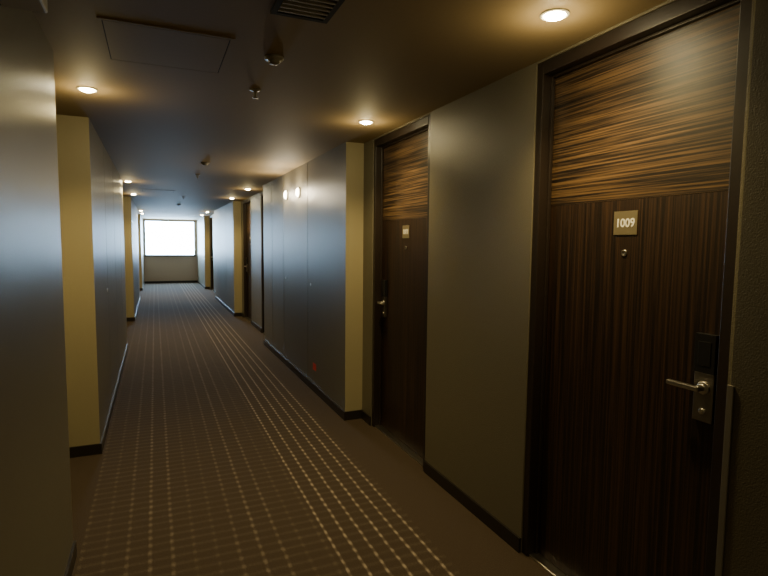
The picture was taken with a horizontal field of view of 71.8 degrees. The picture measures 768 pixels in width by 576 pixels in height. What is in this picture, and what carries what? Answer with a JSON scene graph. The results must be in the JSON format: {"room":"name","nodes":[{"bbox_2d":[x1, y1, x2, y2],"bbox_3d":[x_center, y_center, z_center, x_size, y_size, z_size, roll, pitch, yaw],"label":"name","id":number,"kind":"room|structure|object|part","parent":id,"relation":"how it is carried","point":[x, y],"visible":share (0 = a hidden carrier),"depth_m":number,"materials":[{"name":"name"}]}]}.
{"room":"hotel corridor","nodes":[
{"label":"hotel corridor","id":0,"kind":"room"},
{"bbox_2d":[0,4,143,575],"bbox_3d":[-4.202,-0.367,7.988,0.610,2.330,24.000,-1,5,-23],"label":"wall","id":1,"kind":"structure","parent":0,"point":[69,232],"depth_m":2.08,"materials":[{"name":"grey paint"}]},
{"bbox_2d":[64,281,144,575],"bbox_3d":[-4.042,0.752,8.154,0.262,0.075,24.000,-1,5,-23],"label":"baseboard","id":2,"kind":"structure","parent":1,"relation":"attached to","point":[92,449],"depth_m":3.73,"materials":[{"name":"paint"}]},
{"bbox_2d":[142,218,197,280],"bbox_3d":[-7.881,-1.357,19.508,3.000,2.330,0.150,-1,5,-23],"label":"wall","id":3,"kind":"structure","parent":0,"point":[155,268],"depth_m":19.50,"materials":[{"name":"paper"}]},
{"bbox_2d":[145,221,193,254],"bbox_3d":[-7.853,-1.830,19.466,1.650,1.210,0.006,-1,5,-23],"label":"glass pane","id":4,"kind":"object","parent":3,"relation":"attached to","point":[162,237],"visible":1,"depth_m":19.45,"materials":[{"name":"glass"}]},
{"bbox_2d":[144,220,194,255],"bbox_3d":[-7.850,-1.829,19.459,1.720,1.280,0.070,-1,5,-23],"label":"frame","id":5,"kind":"object","parent":3,"relation":"attached to","point":[144,220],"visible":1,"depth_m":19.41,"materials":[{"name":"metal"}]},
{"bbox_2d":[144,256,195,256],"bbox_3d":[-7.829,-1.171,19.449,1.760,0.030,0.070,-1,5,-23],"label":"sill","id":6,"kind":"structure","parent":3,"relation":"attached to","point":[144,256],"depth_m":19.41,"materials":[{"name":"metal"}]},
{"bbox_2d":[145,280,197,282],"bbox_3d":[-7.830,-0.228,19.540,1.845,0.075,0.012,-1,5,-23],"label":"baseboard","id":7,"kind":"structure","parent":3,"relation":"attached to","point":[190,281],"depth_m":19.53,"materials":[{"name":"paint"}]},
{"bbox_2d":[70,282,551,575],"bbox_3d":[-3.116,0.816,8.560,3.200,0.100,24.400,-1,5,-23],"label":"floor","id":8,"kind":"structure","parent":0,"point":[216,459],"depth_m":3.34,"materials":[{"name":"carpet"}]},
{"bbox_2d":[375,425,422,465],"bbox_3d":[0.132,1.172,3.979,0.070,0.010,0.876,-1,5,-23],"label":"threshold","id":9,"kind":"object","parent":8,"relation":"on","point":[416,457],"visible":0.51,"depth_m":3.96,"materials":[{"name":"metal"}]},
{"bbox_2d":[529,553,566,575],"bbox_3d":[0.909,1.329,2.181,0.070,0.010,0.876,-1,5,-23],"label":"threshold","id":10,"kind":"object","parent":8,"relation":"on","point":[541,560],"visible":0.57,"depth_m":2.48,"materials":[{"name":"metal"}]},
{"bbox_2d":[32,0,666,219],"bbox_3d":[-3.092,-1.606,8.360,3.200,0.100,24.400,-1,5,-23],"label":"ceiling","id":11,"kind":"structure","parent":0,"point":[391,64],"depth_m":2.64,"materials":[{"name":"paint"}]},
{"bbox_2d":[0,0,47,12],"bbox_3d":[-1.010,-0.883,1.453,0.115,0.160,0.202,-1,5,-23],"label":"emergency exit sign","id":12,"kind":"object","parent":11,"relation":"hanging from","point":[41,6],"visible":1,"depth_m":1.52,"materials":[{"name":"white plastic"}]},
{"bbox_2d":[76,86,97,92],"bbox_3d":[-1.623,-1.080,2.898,0.104,0.018,0.104,-1,5,-23],"label":"recessed light","id":13,"kind":"object","parent":11,"relation":"in","point":[86,89],"visible":1,"depth_m":2.88,"materials":[{"name":"white plastic"}]},
{"bbox_2d":[141,189,174,192],"bbox_3d":[-3.705,-1.588,8.697,0.500,0.003,0.500,-1,5,-23],"label":"access hatch","id":14,"kind":"object","parent":11,"relation":"in","point":[143,190],"depth_m":8.71,"materials":[{"name":"white paint"}]},
{"bbox_2d":[96,17,234,74],"bbox_3d":[-0.936,-1.030,2.293,0.500,0.003,0.500,-1,5,-23],"label":"access hatch","id":15,"kind":"object","parent":11,"relation":"in","point":[123,41],"depth_m":2.25,"materials":[{"name":"white paint"}]},
{"bbox_2d":[249,88,260,98],"bbox_3d":[-0.701,-1.055,2.884,0.060,0.046,0.060,-1,5,-23],"label":"sprinkler","id":16,"kind":"object","parent":11,"relation":"attached to","point":[254,90],"visible":1,"depth_m":2.87,"materials":[{"name":"silver metal"}]},
{"bbox_2d":[264,54,283,65],"bbox_3d":[-0.493,-1.018,2.376,0.084,0.032,0.084,-1,5,-23],"label":"smoke detector","id":17,"kind":"object","parent":11,"relation":"attached to","point":[272,59],"visible":1,"depth_m":2.35,"materials":[{"name":"grey plastic"}]},
{"bbox_2d":[270,0,344,23],"bbox_3d":[-0.206,-0.970,1.701,0.210,0.012,0.530,-1,5,-23],"label":"ceiling air vent","id":18,"kind":"object","parent":11,"relation":"in","point":[321,11],"depth_m":1.87,"materials":[{"name":"grey metal"}]},
{"bbox_2d":[358,120,373,124],"bbox_3d":[-0.122,-1.124,3.609,0.104,0.018,0.104,-1,5,-23],"label":"recessed light","id":19,"kind":"object","parent":11,"relation":"in","point":[366,122],"visible":1,"depth_m":3.58,"materials":[{"name":"white plastic"}]},
{"bbox_2d":[540,8,569,21],"bbox_3d":[0.614,-0.976,1.907,0.104,0.018,0.104,-1,5,-23],"label":"recessed light","id":20,"kind":"object","parent":11,"relation":"in","point":[555,14],"visible":1,"depth_m":1.89,"materials":[{"name":"white plastic"}]},
{"bbox_2d":[197,0,767,575],"bbox_3d":[-1.977,-0.424,8.945,0.545,2.330,24.000,-1,5,-23],"label":"wall","id":21,"kind":"structure","parent":0,"point":[482,142],"depth_m":2.95,"materials":[{"name":"grey paint"}]},
{"bbox_2d":[210,215,212,289],"bbox_3d":[-5.275,-1.074,16.462,0.134,2.320,0.956,-1,5,-23],"label":"frame","id":22,"kind":"object","parent":21,"relation":"attached to","point":[211,217],"visible":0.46,"depth_m":16.84,"materials":[{"name":"brown wood"}]},
{"bbox_2d":[212,218,213,288],"bbox_3d":[-5.260,-1.050,16.471,0.040,2.248,0.868,-1,5,-23],"label":"panel","id":23,"kind":"object","parent":21,"relation":"attached to","point":[212,218],"visible":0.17,"depth_m":16.77,"materials":[{"name":"brown wood"}]},
{"bbox_2d":[243,198,249,317],"bbox_3d":[-2.558,-0.526,10.177,0.134,2.320,0.956,-1,5,-23],"label":"frame","id":24,"kind":"object","parent":21,"relation":"attached to","point":[247,201],"visible":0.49,"depth_m":10.55,"materials":[{"name":"brown wood"}]},
{"bbox_2d":[246,203,251,319],"bbox_3d":[-2.542,-0.503,10.185,0.040,2.248,0.868,-1,5,-23],"label":"panel","id":25,"kind":"object","parent":21,"relation":"attached to","point":[248,211],"visible":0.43,"depth_m":10.34,"materials":[{"name":"brown wood"}]},
{"bbox_2d":[261,192,263,332],"bbox_3d":[-1.780,-0.370,8.379,0.134,2.320,0.956,-1,5,-23],"label":"frame","id":26,"kind":"object","parent":21,"relation":"attached to","point":[262,233],"visible":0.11,"depth_m":8.76,"materials":[{"name":"brown wood"}]},
{"bbox_2d":[284,190,287,199],"bbox_3d":[-1.167,-1.104,6.285,0.037,0.120,0.120,-1,5,-23],"label":"wall lamp","id":27,"kind":"object","parent":21,"relation":"attached to","point":[286,191],"visible":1,"depth_m":6.25,"materials":[{"name":"white plastic"}]},
{"bbox_2d":[296,187,300,197],"bbox_3d":[-0.938,-1.038,5.756,0.037,0.120,0.120,-1,5,-23],"label":"wall lamp","id":28,"kind":"object","parent":21,"relation":"attached to","point":[298,190],"visible":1,"depth_m":5.72,"materials":[{"name":"white plastic"}]},
{"bbox_2d":[198,281,520,552],"bbox_3d":[-2.173,0.705,8.958,0.167,0.075,24.000,-1,5,-23],"label":"baseboard","id":29,"kind":"structure","parent":21,"relation":"attached to","point":[512,539],"depth_m":3.33,"materials":[{"name":"paint"}]},
{"bbox_2d":[372,114,430,459],"bbox_3d":[0.160,0.021,3.891,0.134,2.320,0.956,-1,5,-23],"label":"frame","id":30,"kind":"object","parent":21,"relation":"attached to","point":[422,125],"visible":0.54,"depth_m":4.23,"materials":[{"name":"brown wood"}]},
{"bbox_2d":[381,130,427,457],"bbox_3d":[0.175,0.044,3.899,0.040,2.248,0.868,-1,5,-23],"label":"door","id":31,"kind":"structure","parent":21,"relation":"attached to","point":[405,162],"depth_m":3.90,"materials":[{"name":"brown wood"}]},
{"bbox_2d":[378,296,386,316],"bbox_3d":[-0.004,0.152,4.192,0.064,0.165,0.140,-1,5,-23],"label":"door handle","id":32,"kind":"object","parent":31,"relation":"attached to","point":[383,302],"depth_m":4.21,"materials":[{"name":"metal"}]},
{"bbox_2d":[402,225,409,237],"bbox_3d":[0.159,-0.409,3.853,0.004,0.092,0.112,-1,5,-23],"label":"number plate","id":33,"kind":"object","parent":31,"relation":"attached to","point":[405,227],"visible":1,"depth_m":3.85,"materials":[{"name":"gold metal"}]},
{"bbox_2d":[522,0,751,575],"bbox_3d":[0.937,0.177,2.093,0.134,2.320,0.956,-1,5,-23],"label":"frame","id":34,"kind":"object","parent":21,"relation":"attached to","point":[679,13],"visible":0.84,"depth_m":2.10,"materials":[{"name":"brown wood"}]},
{"bbox_2d":[539,3,739,575],"bbox_3d":[0.952,0.201,2.101,0.040,2.248,0.868,-1,5,-23],"label":"door","id":35,"kind":"structure","parent":21,"relation":"attached to","point":[646,127],"depth_m":2.02,"materials":[{"name":"brown wood"}]},
{"bbox_2d":[621,250,626,255],"bbox_3d":[0.935,-0.136,2.064,0.006,0.026,0.026,-1,5,-23],"label":"peephole","id":36,"kind":"object","parent":35,"relation":"attached to","point":[623,252],"visible":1,"depth_m":2.06,"materials":[{"name":"metal"}]},
{"bbox_2d":[613,210,637,234],"bbox_3d":[0.937,-0.252,2.055,0.004,0.092,0.112,-1,5,-23],"label":"number plate","id":37,"kind":"object","parent":35,"relation":"attached to","point":[619,215],"visible":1,"depth_m":2.05,"materials":[{"name":"gold metal"}]},
{"bbox_2d":[617,218,634,226],"bbox_3d":[0.936,-0.252,2.051,0.001,0.034,0.083,-1,5,-23],"label":"digits","id":38,"kind":"object","parent":37,"relation":"attached to","point":[628,219],"visible":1,"depth_m":2.05,"materials":[{"name":"white paint"}]},
{"bbox_2d":[666,371,716,424],"bbox_3d":[1.034,0.361,1.790,0.064,0.165,0.140,-1,5,-23],"label":"door handle","id":39,"kind":"object","parent":35,"relation":"attached to","point":[704,387],"depth_m":1.76,"materials":[{"name":"metal"}]},
{"bbox_3d":[1.023,0.329,1.790,0.046,0.044,0.127,-1,5,-23],"label":"lever handle","id":40,"kind":"part","parent":39,"relation":"part of","materials":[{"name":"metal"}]},
{"bbox_2d":[693,332,718,374],"bbox_3d":[1.067,0.217,1.754,0.024,0.130,0.072,-1,5,-23],"label":"card reader","id":41,"kind":"object","parent":35,"relation":"attached to","point":[706,345],"visible":0.9,"depth_m":1.74,"materials":[{"name":"black plastic"}]},
{"bbox_2d":[715,385,733,575],"bbox_3d":[0.967,0.789,1.514,0.034,1.044,0.018,-1,5,-23],"label":"trim","id":42,"kind":"structure","parent":21,"relation":"attached to","point":[730,389],"depth_m":1.49,"materials":[{"name":"grey plastic"}]}
]}

